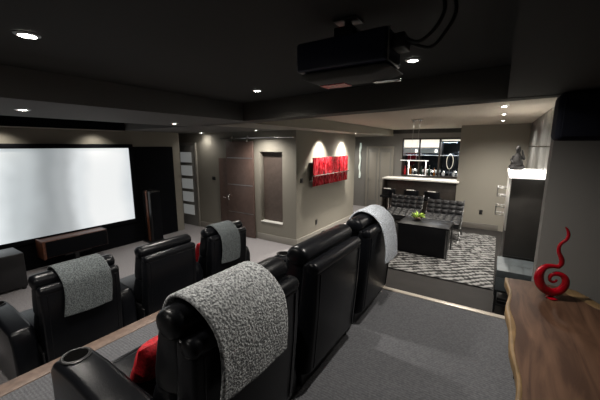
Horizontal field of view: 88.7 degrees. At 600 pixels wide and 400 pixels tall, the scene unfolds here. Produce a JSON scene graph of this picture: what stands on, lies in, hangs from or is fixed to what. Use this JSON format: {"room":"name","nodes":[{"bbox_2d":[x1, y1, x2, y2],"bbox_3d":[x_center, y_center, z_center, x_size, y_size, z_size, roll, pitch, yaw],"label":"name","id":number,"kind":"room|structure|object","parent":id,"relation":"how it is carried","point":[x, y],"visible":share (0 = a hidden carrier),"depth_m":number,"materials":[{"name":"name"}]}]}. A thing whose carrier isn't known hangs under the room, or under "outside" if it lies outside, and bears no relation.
{"room":"home theater","nodes":[
{"label":"home theater","id":0,"kind":"room"},
{"bbox_2d":[0,126,117,130],"bbox_3d":[-4.734,-1.080,3.893,0.280,0.219,4.800,6,12,32],"label":"ceiling strip","id":1,"kind":"object","parent":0,"point":[0,126],"visible":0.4,"depth_m":4.99,"materials":[{"name":"grey paint"}]},
{"bbox_2d":[0,115,124,130],"bbox_3d":[-4.613,-1.053,3.812,0.014,0.185,4.790,6,12,32],"label":"lining","id":2,"kind":"object","parent":1,"relation":"attached to","point":[19,121],"visible":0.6,"depth_m":4.92,"materials":[{"name":"black fabric"}]},
{"bbox_2d":[0,127,184,230],"bbox_3d":[-4.534,-0.051,4.762,0.120,2.450,6.155,6,12,32],"label":"wall","id":3,"kind":"structure","parent":0,"point":[8,135],"depth_m":5.81,"materials":[{"name":"grey paint"}]},
{"bbox_2d":[14,147,177,270],"bbox_3d":[-4.528,0.199,4.684,0.020,1.985,5.960,6,12,32],"label":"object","id":4,"kind":"object","parent":3,"relation":"attached to","point":[154,166],"visible":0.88,"depth_m":6.50,"materials":[{"name":"black fabric"}]},
{"bbox_2d":[0,144,139,249],"bbox_3d":[-4.114,-0.143,5.198,0.060,1.590,2.690,6,12,32],"label":"projection screen","id":5,"kind":"object","parent":4,"relation":"attached to","point":[47,190],"visible":0.97,"depth_m":5.26,"materials":[{"name":"grey fabric"}]},
{"bbox_2d":[0,64,392,136],"bbox_3d":[-1.826,-1.476,6.084,4.540,0.199,11.700,6,12,32],"label":"ceiling","id":6,"kind":"structure","parent":0,"point":[47,94],"depth_m":2.85,"materials":[{"name":"grey paint"}]},
{"bbox_2d":[14,108,30,110],"bbox_3d":[-2.284,-0.743,2.527,0.106,0.011,0.106,6,12,32],"label":"recessed light","id":7,"kind":"object","parent":6,"relation":"in","point":[18,109],"visible":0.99,"depth_m":2.50,"materials":[{"name":"silver metal"}]},
{"bbox_2d":[0,205,504,384],"bbox_3d":[0.100,1.140,5.398,9.200,0.124,12.100,6,12,32],"label":"floor","id":8,"kind":"structure","parent":0,"point":[480,298],"depth_m":4.66,"materials":[{"name":"grey carpet"}]},
{"bbox_2d":[0,247,27,292],"bbox_3d":[-4.188,1.013,4.258,0.440,0.530,0.492,6,12,32],"label":"subwoofer","id":9,"kind":"object","parent":8,"relation":"on","point":[13,275],"visible":1,"depth_m":4.23,"materials":[{"name":"black plastic"}]},
{"bbox_2d":[0,254,136,379],"bbox_3d":[-2.287,1.016,3.008,0.911,0.957,0.994,6,12,32],"label":"recliner","id":10,"kind":"object","parent":8,"relation":"on","point":[32,338],"visible":0.62,"depth_m":2.61,"materials":[{"name":"black leather"}]},
{"bbox_2d":[34,313,40,340],"bbox_3d":[-2.127,1.069,2.912,0.233,0.315,0.590,6,12,32],"label":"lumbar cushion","id":11,"kind":"object","parent":10,"relation":"on","point":[36,318],"depth_m":2.66,"materials":[{"name":"black leather"}]},
{"bbox_2d":[47,253,112,316],"bbox_3d":[-2.017,0.746,2.811,0.420,0.424,0.417,6,12,32],"label":"throw blanket","id":12,"kind":"object","parent":10,"relation":"on","point":[87,283],"visible":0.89,"depth_m":2.71,"materials":[{"name":"grey fabric"}]},
{"bbox_2d":[35,227,108,259],"bbox_3d":[-3.909,0.832,5.341,0.285,0.510,0.975,6,12,32],"label":"speaker","id":13,"kind":"object","parent":8,"relation":"on","point":[75,242],"visible":0.94,"depth_m":5.19},
{"bbox_2d":[142,189,163,242],"bbox_3d":[-3.114,0.333,6.475,0.340,1.100,0.300,6,12,32],"label":"tower speaker","id":14,"kind":"object","parent":8,"relation":"on","point":[151,198],"visible":0.91,"depth_m":6.40},
{"bbox_2d":[150,192,162,239],"bbox_3d":[-2.987,0.333,6.419,0.012,1.000,0.205,6,12,32],"label":"grille","id":15,"kind":"object","parent":14,"relation":"attached to","point":[155,202],"depth_m":6.40,"materials":[{"name":"black fabric"}]},
{"bbox_2d":[120,234,202,320],"bbox_3d":[-1.742,0.880,3.782,0.911,0.957,0.822,6,12,32],"label":"recliner","id":16,"kind":"object","parent":8,"relation":"on","point":[165,267],"visible":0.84,"depth_m":3.38,"materials":[{"name":"black leather"}]},
{"bbox_2d":[133,278,141,301],"bbox_3d":[-1.629,0.946,3.615,0.233,0.315,0.590,6,12,32],"label":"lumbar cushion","id":17,"kind":"object","parent":16,"relation":"on","point":[137,290],"depth_m":3.36,"materials":[{"name":"black leather"}]},
{"bbox_2d":[198,220,249,278],"bbox_3d":[-1.250,0.758,4.471,0.911,0.957,0.822,7,12,34],"label":"recliner","id":18,"kind":"object","parent":8,"relation":"on","point":[210,251],"visible":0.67,"depth_m":3.98,"materials":[{"name":"black leather"}]},
{"bbox_2d":[195,243,199,261],"bbox_3d":[-1.347,0.748,4.406,0.208,0.376,0.400,6,12,32],"label":"throw cushion","id":19,"kind":"object","parent":18,"relation":"on","point":[197,248],"visible":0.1,"depth_m":4.22,"materials":[{"name":"red fabric"}]},
{"bbox_2d":[205,220,240,263],"bbox_3d":[-1.065,0.552,4.162,0.394,0.509,0.344,7,12,34],"label":"throw blanket","id":20,"kind":"object","parent":18,"relation":"on","point":[229,233],"visible":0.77,"depth_m":4.06,"materials":[{"name":"grey fabric"}]},
{"bbox_2d":[380,188,397,221],"bbox_3d":[2.382,0.115,8.252,0.400,0.915,0.402,6,12,32],"label":"bar stool","id":21,"kind":"object","parent":8,"relation":"on","point":[386,192],"visible":0.53,"depth_m":8.04,"materials":[{"name":"black leather"}]},
{"bbox_2d":[404,189,418,195],"bbox_3d":[2.869,0.169,7.941,0.400,0.915,0.402,6,12,32],"label":"bar stool","id":22,"kind":"object","parent":8,"relation":"on","point":[406,192],"visible":0.23,"depth_m":7.70,"materials":[{"name":"black leather"}]},
{"bbox_2d":[381,176,458,215],"bbox_3d":[3.218,-0.012,8.322,1.905,1.140,0.540,6,12,32],"label":"bar counter","id":23,"kind":"object","parent":8,"relation":"on","point":[446,187],"depth_m":8.17,"materials":[{"name":"white paint"}]},
{"bbox_2d":[382,176,458,182],"bbox_3d":[3.224,-0.552,8.235,1.905,0.045,0.520,6,12,32],"label":"countertop","id":24,"kind":"structure","parent":23,"relation":"on","point":[387,177],"depth_m":8.06,"materials":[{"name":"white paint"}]},
{"bbox_2d":[424,191,441,200],"bbox_3d":[3.288,0.216,7.673,0.400,0.915,0.402,6,12,32],"label":"bar stool","id":25,"kind":"object","parent":8,"relation":"on","point":[431,194],"visible":0.4,"depth_m":7.45,"materials":[{"name":"black leather"}]},
{"bbox_2d":[388,223,495,289],"bbox_3d":[2.548,0.912,6.179,2.333,0.041,3.043,6,12,32],"label":"shag rug","id":26,"kind":"object","parent":8,"relation":"on","point":[469,261],"visible":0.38,"depth_m":5.27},
{"bbox_2d":[387,193,423,219],"bbox_3d":[2.502,0.301,7.386,0.766,0.805,0.795,6,11,29],"label":"lounge chair","id":27,"kind":"object","parent":26,"relation":"on","point":[401,206],"visible":0.75,"depth_m":7.45,"materials":[{"name":"black leather"}]},
{"bbox_2d":[397,216,453,259],"bbox_3d":[2.364,0.691,5.825,0.882,0.560,0.644,6,12,32],"label":"coffee table","id":28,"kind":"object","parent":26,"relation":"on","point":[428,237],"visible":0.94,"depth_m":5.59,"materials":[{"name":"black dark wood"}]},
{"bbox_2d":[412,211,424,219],"bbox_3d":[2.291,0.298,5.980,0.270,0.161,0.239,2,10,10],"label":"potted plant","id":29,"kind":"object","parent":28,"relation":"on","point":[416,216],"visible":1,"depth_m":5.94,"materials":[{"name":"green plant"}]},
{"bbox_2d":[423,197,464,242],"bbox_3d":[3.114,0.418,6.726,0.766,0.805,0.795,6,12,32],"label":"lounge chair","id":30,"kind":"object","parent":26,"relation":"on","point":[445,210],"visible":0.83,"depth_m":6.79,"materials":[{"name":"black leather"}]},
{"bbox_2d":[492,256,533,311],"bbox_3d":[2.659,1.078,3.824,0.402,0.551,0.560,6,12,32],"label":"tiled bench","id":31,"kind":"object","parent":8,"relation":"on","point":[506,267],"visible":0.55,"depth_m":3.68,"materials":[{"name":"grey tile"}]},
{"bbox_2d":[500,168,545,261],"bbox_3d":[3.184,0.403,4.497,0.373,1.636,1.300,6,12,32],"label":"tall cabinet","id":32,"kind":"object","parent":8,"relation":"on","point":[525,187],"visible":0.8,"depth_m":3.94,"materials":[{"name":"wood"}]},
{"bbox_2d":[508,146,525,169],"bbox_3d":[3.302,-0.641,4.664,0.212,0.366,0.181,6,12,32],"label":"figurine","id":33,"kind":"object","parent":32,"relation":"on","point":[516,160],"visible":0.98,"depth_m":4.62,"materials":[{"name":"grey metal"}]},
{"bbox_2d":[508,168,545,179],"bbox_3d":[3.184,-0.380,4.359,0.373,0.047,1.300,6,12,32],"label":"shelf","id":34,"kind":"object","parent":32,"relation":"attached to","point":[525,174],"depth_m":3.92,"materials":[{"name":"white"}]},
{"bbox_2d":[0,289,515,399],"bbox_3d":[0.049,1.589,1.215,4.320,0.449,4.800,6,12,32],"label":"platform","id":35,"kind":"object","parent":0,"point":[402,346],"visible":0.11,"depth_m":2.31,"materials":[{"name":"carpet"}]},
{"bbox_2d":[0,311,158,397],"bbox_3d":[-1.705,1.184,2.298,0.140,0.041,4.803,7,12,33],"label":"trim","id":36,"kind":"structure","parent":35,"relation":"attached to","point":[20,381],"depth_m":2.25,"materials":[{"name":"brown wood"}]},
{"bbox_2d":[51,257,298,399],"bbox_3d":[-0.562,0.798,1.648,0.911,0.957,0.994,6,12,32],"label":"recliner","id":37,"kind":"object","parent":35,"relation":"on","point":[188,361],"visible":0.68,"depth_m":1.29,"materials":[{"name":"black leather"}]},
{"bbox_2d":[130,335,157,382],"bbox_3d":[-0.707,0.820,1.632,0.226,0.336,0.380,6,12,32],"label":"throw cushion","id":38,"kind":"object","parent":37,"relation":"on","point":[143,370],"visible":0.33,"depth_m":1.46,"materials":[{"name":"red fabric"}]},
{"bbox_2d":[153,383,176,399],"bbox_3d":[-0.403,0.852,1.552,0.233,0.315,0.650,6,12,32],"label":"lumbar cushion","id":39,"kind":"object","parent":37,"relation":"on","point":[161,391],"depth_m":1.24,"materials":[{"name":"black leather"}]},
{"bbox_2d":[162,261,287,399],"bbox_3d":[-0.335,0.533,1.385,0.399,0.409,0.443,6,12,32],"label":"throw blanket","id":40,"kind":"object","parent":37,"relation":"on","point":[243,304],"visible":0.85,"depth_m":1.27,"materials":[{"name":"grey fabric"}]},
{"bbox_2d":[274,224,360,386],"bbox_3d":[-0.056,0.663,2.417,0.911,0.957,0.852,6,12,32],"label":"recliner","id":41,"kind":"object","parent":35,"relation":"on","point":[325,265],"visible":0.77,"depth_m":1.96,"materials":[{"name":"black leather"}]},
{"bbox_2d":[322,212,393,323],"bbox_3d":[0.412,0.538,3.128,0.911,0.957,0.852,6,12,32],"label":"recliner","id":42,"kind":"object","parent":35,"relation":"on","point":[372,274],"visible":0.34,"depth_m":2.63,"materials":[{"name":"black leather"}]},
{"bbox_2d":[349,204,396,263],"bbox_3d":[0.670,0.302,2.897,0.428,0.479,0.376,6,12,32],"label":"throw blanket","id":43,"kind":"object","parent":42,"relation":"on","point":[385,219],"visible":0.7,"depth_m":2.79,"materials":[{"name":"fabric"}]},
{"bbox_2d":[383,286,504,319],"bbox_3d":[0.774,0.968,3.511,2.800,0.036,0.065,6,12,32],"label":"trim","id":44,"kind":"structure","parent":35,"relation":"attached to","point":[384,287],"depth_m":3.06,"materials":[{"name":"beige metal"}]},
{"bbox_2d":[504,277,599,399],"bbox_3d":[1.004,1.118,0.997,0.603,0.552,3.115,6,12,32],"label":"console table","id":45,"kind":"object","parent":35,"relation":"on","point":[554,345],"visible":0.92,"depth_m":1.58,"materials":[{"name":"brown wood"}]},
{"bbox_2d":[533,227,570,299],"bbox_3d":[1.660,0.410,2.006,0.197,0.493,0.068,4,11,21],"label":"sculpture","id":46,"kind":"object","parent":45,"relation":"on","point":[539,273],"visible":1,"depth_m":2.01,"materials":[{"name":"red ceramic"}]},
{"bbox_2d":[178,130,354,239],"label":"wall","id":47,"kind":"structure","parent":0,"point":[303,204],"depth_m":6.69,"materials":[{"name":"grey paint"}]},
{"bbox_2d":[179,143,200,226],"bbox_3d":[-2.844,-0.394,7.779,0.800,2.080,0.040,6,12,32],"label":"door","id":48,"kind":"structure","parent":47,"relation":"attached to","point":[188,151],"depth_m":7.70,"materials":[{"name":"grey paint"}]},
{"bbox_2d":[200,221,213,226],"bbox_3d":[-2.208,0.631,7.554,0.760,0.140,0.018,6,12,32],"label":"baseboard","id":49,"kind":"structure","parent":47,"relation":"attached to","point":[203,224],"depth_m":7.65,"materials":[{"name":"grey paint"}]},
{"bbox_2d":[218,158,228,221],"bbox_3d":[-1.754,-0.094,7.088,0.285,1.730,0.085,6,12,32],"label":"door","id":50,"kind":"structure","parent":47,"relation":"attached to","point":[222,161],"depth_m":7.08,"materials":[{"name":"brown wood"}]},
{"bbox_2d":[225,141,255,237],"bbox_3d":[-1.318,-0.225,6.736,0.790,2.090,0.082,6,12,32],"label":"door","id":51,"kind":"structure","parent":47,"relation":"attached to","point":[239,154],"depth_m":6.70,"materials":[{"name":"brown wood"}]},
{"bbox_2d":[220,135,293,141],"bbox_3d":[-0.946,-1.272,6.350,1.970,0.135,0.083,6,12,32],"label":"door track","id":52,"kind":"object","parent":47,"relation":"attached to","point":[247,137],"visible":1,"depth_m":6.37,"materials":[{"name":"silver metal"}]},
{"bbox_2d":[260,151,282,224],"bbox_3d":[-0.561,-0.258,6.404,0.590,1.490,0.160,6,12,32],"label":"wall niche","id":53,"kind":"object","parent":47,"relation":"attached to","point":[271,170],"visible":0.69,"depth_m":6.48,"materials":[{"name":"paint"},{"name":"brown wood veneer"}]},
{"bbox_2d":[258,232,295,245],"bbox_3d":[-0.496,0.823,6.462,1.020,0.140,0.018,6,12,32],"label":"baseboard","id":54,"kind":"structure","parent":47,"relation":"attached to","point":[268,237],"depth_m":6.44,"materials":[{"name":"grey paint"}]},
{"bbox_2d":[296,215,350,243],"bbox_3d":[0.703,0.665,7.363,0.018,0.140,2.858,6,12,32],"label":"baseboard","id":55,"kind":"structure","parent":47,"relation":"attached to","point":[344,220],"depth_m":7.08,"materials":[{"name":"grey paint"}]},
{"bbox_2d":[309,156,348,186],"bbox_3d":[0.706,-0.695,7.024,0.130,0.595,1.760,6,12,32],"label":"wall art","id":56,"kind":"object","parent":47,"relation":"attached to","point":[326,170],"visible":1,"depth_m":6.87,"materials":[{"name":"red painted canvas"}]},
{"bbox_2d":[0,0,556,129],"bbox_3d":[0.100,-1.423,4.947,9.200,0.112,12.100,6,12,32],"label":"ceiling","id":57,"kind":"structure","parent":0,"point":[224,50],"depth_m":1.52,"materials":[{"name":"grey paint"}]},
{"bbox_2d":[12,30,40,38],"bbox_3d":[-1.234,-0.745,1.389,0.100,0.011,0.100,6,12,32],"label":"recessed light","id":58,"kind":"object","parent":57,"relation":"in","point":[22,33],"visible":1,"depth_m":1.37,"materials":[{"name":"silver metal"}]},
{"bbox_2d":[297,0,458,88],"bbox_3d":[0.273,-0.602,1.220,0.627,0.239,0.188,6,12,32],"label":"projector","id":59,"kind":"object","parent":57,"relation":"attached to","point":[353,56],"visible":1,"depth_m":1.19,"materials":[{"name":"black plastic"}]},
{"bbox_2d":[243,65,561,121],"bbox_3d":[1.022,-0.823,2.383,4.412,0.201,0.311,8,13,40],"label":"ceiling beam","id":60,"kind":"structure","parent":57,"relation":"attached to","point":[488,85],"depth_m":2.42,"materials":[{"name":"grey paint"}]},
{"bbox_2d":[405,57,420,62],"bbox_3d":[0.659,-0.817,1.794,0.088,0.011,0.088,6,12,32],"label":"recessed light","id":61,"kind":"object","parent":57,"relation":"in","point":[412,59],"visible":1,"depth_m":1.78,"materials":[{"name":"silver metal"}]},
{"bbox_2d":[400,118,428,175],"bbox_3d":[2.130,-0.973,5.687,0.500,1.030,0.060,6,12,32],"label":"pendant lamp","id":62,"kind":"object","parent":57,"relation":"hanging from","point":[421,119],"visible":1,"depth_m":5.65,"materials":[{"name":"silver metal"}]},
{"bbox_2d":[353,132,460,205],"bbox_3d":[1.951,-1.057,10.339,6.400,2.500,0.120,6,12,32],"label":"wall","id":63,"kind":"structure","parent":0,"point":[396,140],"depth_m":9.74,"materials":[{"name":"grey paint"}]},
{"bbox_2d":[358,143,361,177],"bbox_3d":[1.987,-1.305,10.163,0.089,1.156,0.071,6,12,32],"label":"wall sconce","id":64,"kind":"object","parent":63,"relation":"attached to","point":[360,148],"visible":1,"depth_m":10.13,"materials":[{"name":"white glass"}]},
{"bbox_2d":[366,148,377,206],"bbox_3d":[2.346,-0.710,10.011,0.320,1.930,0.094,6,12,32],"label":"door","id":65,"kind":"structure","parent":63,"relation":"in","point":[373,152],"depth_m":10.01,"materials":[{"name":"grey paint"}]},
{"bbox_2d":[365,146,393,206],"bbox_3d":[2.545,-0.723,9.910,0.880,1.990,0.040,6,12,32],"label":"trim","id":66,"kind":"structure","parent":63,"relation":"attached to","point":[368,147],"depth_m":9.90,"materials":[{"name":"grey paint"}]},
{"bbox_2d":[378,148,391,205],"bbox_3d":[2.690,-0.671,9.791,0.380,1.930,0.094,6,12,32],"label":"door","id":67,"kind":"structure","parent":63,"relation":"in","point":[385,153],"depth_m":9.74,"materials":[{"name":"grey paint"}]},
{"bbox_2d":[393,128,461,133],"bbox_3d":[3.621,-2.026,8.977,2.280,0.140,0.023,6,12,32],"label":"ceiling beam","id":68,"kind":"structure","parent":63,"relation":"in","point":[444,130],"depth_m":8.90,"materials":[{"name":"black paint"}]},
{"bbox_2d":[401,138,460,177],"bbox_3d":[3.915,-1.263,9.114,1.670,1.130,0.310,6,12,32],"label":"bar cabinet","id":69,"kind":"object","parent":63,"relation":"attached to","point":[435,150],"visible":0.73,"depth_m":9.08,"materials":[{"name":"grey mirror"}]},
{"bbox_2d":[420,155,458,155],"bbox_3d":[3.915,-1.324,9.103,1.610,0.015,0.250,6,12,32],"label":"shelf","id":70,"kind":"object","parent":69,"relation":"attached to","point":[420,155],"depth_m":8.86,"materials":[{"name":"white glass"}]},
{"bbox_2d":[446,154,453,176],"bbox_3d":[4.292,-0.997,8.809,0.120,0.650,0.157,-4,11,-21],"label":"ring ornament","id":71,"kind":"object","parent":69,"relation":"in","point":[449,154],"visible":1,"depth_m":8.81,"materials":[{"name":"white metal"}]},
{"bbox_2d":[455,125,464,200],"bbox_3d":[4.307,-0.677,8.178,0.060,2.500,1.400,6,12,32],"label":"wall","id":72,"kind":"structure","parent":0,"point":[463,126],"depth_m":7.54,"materials":[{"name":"grey paint"}]},
{"bbox_2d":[458,123,531,231],"bbox_3d":[4.571,-0.515,7.258,1.400,2.500,0.120,6,12,32],"label":"wall","id":73,"kind":"structure","parent":0,"point":[487,151],"depth_m":7.26,"materials":[{"name":"grey paint"}]},
{"bbox_2d":[461,221,497,230],"bbox_3d":[4.324,0.633,7.540,0.900,0.140,0.018,6,12,32],"label":"baseboard","id":74,"kind":"structure","parent":73,"relation":"attached to","point":[464,224],"depth_m":7.49,"materials":[{"name":"grey paint"}]},
{"bbox_2d":[495,186,506,215],"bbox_3d":[3.235,0.007,4.951,0.124,0.442,0.252,6,12,32],"label":"rack","id":75,"kind":"object","parent":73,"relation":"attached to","point":[498,186],"visible":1,"depth_m":4.90,"materials":[{"name":"grey metal"}]},
{"bbox_2d":[507,0,599,97],"bbox_3d":[0.958,-0.379,-0.153,1.700,0.199,4.100,6,12,32],"label":"ceiling","id":76,"kind":"structure","parent":0,"point":[556,46],"depth_m":0.96,"materials":[{"name":"grey paint"}]},
{"bbox_2d":[531,97,599,303],"bbox_3d":[2.414,0.415,1.969,1.420,2.500,0.160,6,12,32],"label":"wall","id":77,"kind":"structure","parent":0,"point":[571,195],"depth_m":2.15,"materials":[{"name":"grey paint"}]},
{"bbox_2d":[551,90,599,140],"bbox_3d":[1.884,-0.471,1.739,0.720,0.266,0.540,6,12,32],"label":"wall speaker","id":78,"kind":"object","parent":77,"relation":"attached to","point":[576,117],"visible":1,"depth_m":1.67,"materials":[{"name":"black fabric"}]},
{"bbox_2d":[561,93,599,136],"bbox_3d":[1.744,-0.432,1.518,0.680,0.225,0.012,6,12,32],"label":"grille","id":79,"kind":"object","parent":78,"relation":"attached to","point":[580,112],"depth_m":1.66,"materials":[{"name":"black fabric"}]},
{"bbox_3d":[3.641,-0.050,4.613,0.120,2.500,5.640,6,12,32],"label":"wall","id":80,"kind":"structure","parent":0,"visible":0},
{"bbox_2d":[526,119,537,168],"bbox_3d":[4.622,-0.337,6.246,0.035,2.460,1.438,6,12,32],"label":"panelling","id":81,"kind":"object","parent":80,"relation":"attached to","point":[535,123],"visible":0.25,"depth_m":6.04,"materials":[{"name":"grey tile"}]},
{"bbox_2d":[532,114,544,168],"bbox_3d":[3.956,-0.159,5.234,0.035,2.460,0.988,6,12,32],"label":"panelling","id":82,"kind":"object","parent":80,"relation":"attached to","point":[541,119],"visible":0.34,"depth_m":5.05,"materials":[{"name":"grey tile"}]},
{"bbox_2d":[537,109,551,172],"bbox_3d":[3.466,-0.028,4.490,0.035,2.460,0.788,6,12,32],"label":"panelling","id":83,"kind":"object","parent":80,"relation":"attached to","point":[547,118],"visible":0.28,"depth_m":4.31,"materials":[{"name":"grey tile"}]},
{"bbox_2d":[543,106,554,174],"bbox_3d":[3.091,0.072,3.920,0.035,2.460,0.568,6,12,32],"label":"panelling","id":84,"kind":"object","parent":80,"relation":"attached to","point":[552,112],"visible":0.14,"depth_m":3.89,"materials":[{"name":"grey tile"}]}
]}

